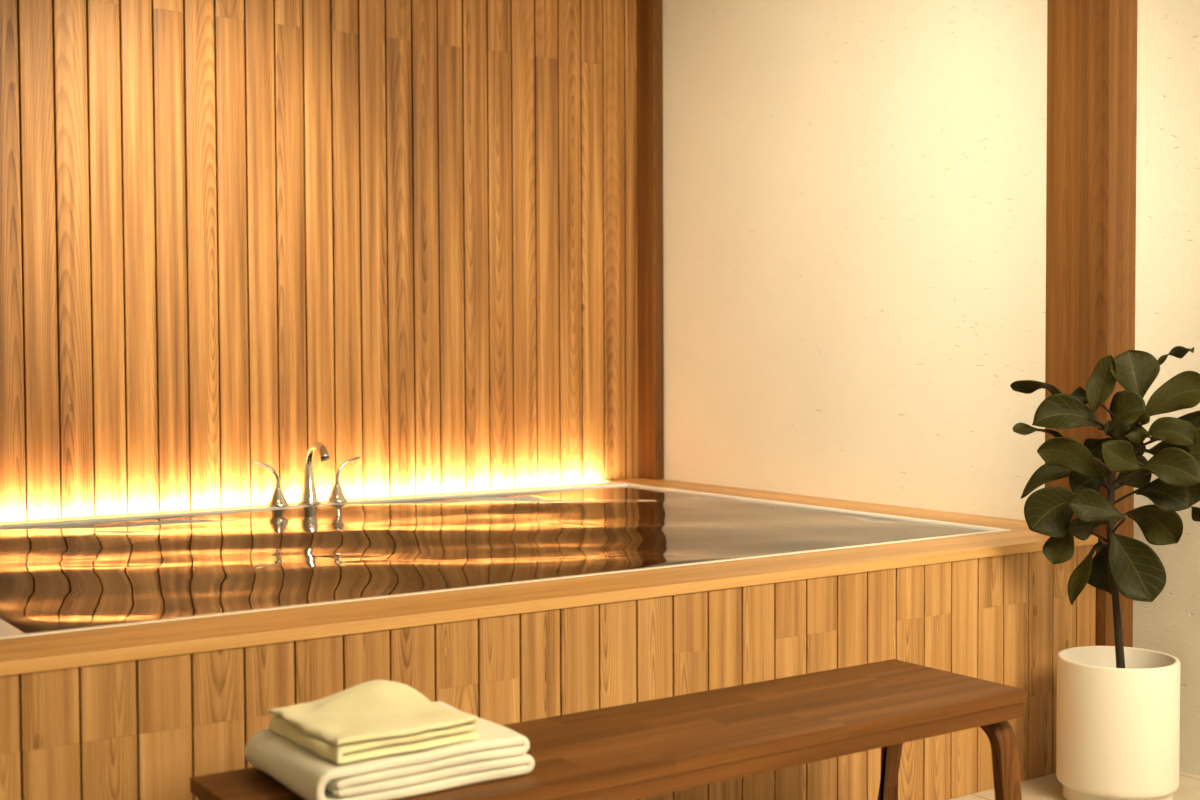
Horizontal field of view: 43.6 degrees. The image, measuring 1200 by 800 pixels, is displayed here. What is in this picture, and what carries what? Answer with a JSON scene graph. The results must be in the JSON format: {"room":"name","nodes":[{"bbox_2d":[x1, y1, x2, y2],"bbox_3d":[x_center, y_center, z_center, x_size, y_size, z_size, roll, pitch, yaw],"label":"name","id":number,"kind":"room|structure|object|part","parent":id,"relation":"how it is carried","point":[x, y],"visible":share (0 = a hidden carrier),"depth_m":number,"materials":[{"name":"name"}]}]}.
{"room":"spa bathroom","nodes":[
{"label":"spa bathroom","id":0,"kind":"room"},
{"bbox_2d":[0,0,637,520],"bbox_3d":[-2.373,-0.423,4.447,6.122,2.901,0.140,-2,2,-34],"label":"wall","id":1,"kind":"structure","parent":0,"point":[400,236],"depth_m":5.28,"materials":[{"name":"brown wood"}]},
{"bbox_2d":[663,0,1199,775],"bbox_3d":[2.130,-0.359,3.426,0.150,3.000,6.938,-2,2,-34],"label":"wall","id":2,"kind":"structure","parent":0,"point":[854,191],"depth_m":4.99,"materials":[{"name":"white paint"}]},
{"bbox_2d":[636,0,663,479],"bbox_3d":[0.202,-0.810,6.046,0.050,2.258,0.112,-2,2,-34],"label":"post","id":3,"kind":"object","parent":2,"relation":"attached to","point":[650,270],"visible":1,"depth_m":6.02,"materials":[{"name":"brown wood"}]},
{"bbox_2d":[1045,0,1136,646],"bbox_3d":[1.392,-0.434,4.260,0.122,2.900,0.213,-2,2,-34],"label":"post","id":4,"kind":"object","parent":2,"relation":"attached to","point":[1092,44],"visible":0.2,"depth_m":4.19,"materials":[{"name":"brown wood"}]},
{"bbox_2d":[949,771,1199,799],"bbox_3d":[-0.424,1.163,1.667,6.123,0.100,6.848,-2,2,-34],"label":"floor","id":5,"kind":"structure","parent":0,"point":[1047,787],"depth_m":3.95,"materials":[{"name":"tile"}]},
{"bbox_2d":[0,478,1097,799],"bbox_3d":[-0.566,0.704,4.244,3.422,0.644,2.291,-2,2,-34],"label":"soaking tub","id":6,"kind":"object","parent":5,"relation":"on","point":[139,710],"visible":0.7,"depth_m":3.27,"materials":[{"name":"brown wood"}]},
{"bbox_2d":[252,442,360,506],"bbox_3d":[-0.967,0.248,5.077,0.398,0.216,0.190,-2,2,-34],"label":"tap","id":7,"kind":"object","parent":6,"relation":"on","point":[309,495],"visible":1,"depth_m":5.10,"materials":[{"name":"silver metal"}]},
{"bbox_3d":[-1.120,0.251,5.038,0.101,0.094,0.020,-2,2,-34],"label":"lever","id":8,"kind":"part","parent":7,"relation":"part of","materials":[{"name":"silver metal"}]},
{"bbox_3d":[-1.087,0.325,5.063,0.074,0.064,0.074,-2,2,-34],"label":"handle","id":9,"kind":"part","parent":7,"relation":"part of","materials":[{"name":"silver metal"}]},
{"bbox_3d":[-0.963,0.248,5.077,0.072,0.216,0.185,-2,2,-34],"label":"spout","id":10,"kind":"part","parent":7,"relation":"part of","materials":[{"name":"silver metal"}]},
{"bbox_3d":[-0.908,0.320,5.185,0.074,0.064,0.074,-2,2,-34],"label":"handle","id":11,"kind":"part","parent":7,"relation":"part of","materials":[{"name":"silver metal"}]},
{"bbox_3d":[-0.875,0.244,5.205,0.101,0.094,0.020,-2,2,-34],"label":"lever","id":12,"kind":"part","parent":7,"relation":"part of","materials":[{"name":"silver metal"}]},
{"bbox_2d":[0,486,986,632],"bbox_3d":[-0.480,0.387,4.315,2.698,0.023,1.862,-2,2,-34],"label":"water","id":13,"kind":"object","parent":6,"relation":"in","point":[53,577],"visible":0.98,"depth_m":4.09,"materials":[{"name":"clear liquid"}]},
{"bbox_3d":[-0.031,0.425,3.344,3.300,0.025,0.217,-2,2,-34],"label":"rim rail","id":14,"kind":"part","parent":6,"relation":"part of","materials":[{"name":"brown wood"}]},
{"bbox_3d":[0.689,0.358,5.225,0.228,0.025,2.074,-2,2,-34],"label":"rim rail","id":15,"kind":"part","parent":6,"relation":"part of","materials":[{"name":"brown wood"}]},
{"bbox_2d":[190,659,1026,799],"bbox_3d":[0.103,0.847,2.840,1.657,0.452,0.416,-2,2,-34],"label":"bench","id":16,"kind":"object","parent":5,"relation":"on","point":[644,749],"visible":0.89,"depth_m":2.87,"materials":[{"name":"brown wood"}]},
{"bbox_2d":[244,701,534,799],"bbox_3d":[-0.360,0.596,2.547,0.404,0.071,0.312,-2,2,-34],"label":"folded towel","id":17,"kind":"object","parent":16,"relation":"on","point":[498,752],"visible":0.62,"depth_m":2.43,"materials":[{"name":"white fabric"}]},
{"bbox_2d":[268,680,478,763],"bbox_3d":[-0.386,0.530,2.522,0.272,0.064,0.298,-2,2,-36],"label":"folded towel","id":18,"kind":"object","parent":17,"relation":"on","point":[374,718],"visible":1,"depth_m":2.46,"materials":[{"name":"beige fabric"}]},
{"bbox_3d":[0.702,0.855,3.377,0.056,0.396,0.210,-2,2,-34],"label":"leg","id":19,"kind":"part","parent":16,"relation":"part of","materials":[{"name":"brown wood"}]},
{"bbox_3d":[0.820,0.859,3.205,0.056,0.393,0.207,-2,2,-34],"label":"leg","id":20,"kind":"part","parent":16,"relation":"part of","materials":[{"name":"brown wood"}]},
{"bbox_2d":[1010,346,1199,799],"bbox_3d":[1.346,0.447,3.851,0.539,1.168,0.300,0,2,6],"label":"fiddle leaf fig","id":21,"kind":"object","parent":5,"relation":"on","point":[1118,719],"visible":1,"depth_m":3.79,"materials":[{"name":"green plant"}]},
{"bbox_2d":[1056,646,1179,799],"bbox_3d":[1.333,0.846,3.866,0.300,0.370,0.300,-2,2,-34],"label":"pot","id":22,"kind":"object","parent":21,"relation":"attached to","point":[1118,719],"depth_m":3.74,"materials":[{"name":"white ceramic"}]},
{"bbox_3d":[1.326,0.345,3.839,0.318,0.879,0.148,1,2,29],"label":"stem","id":23,"kind":"part","parent":21,"relation":"part of","materials":[{"name":"black plant"}]}
]}

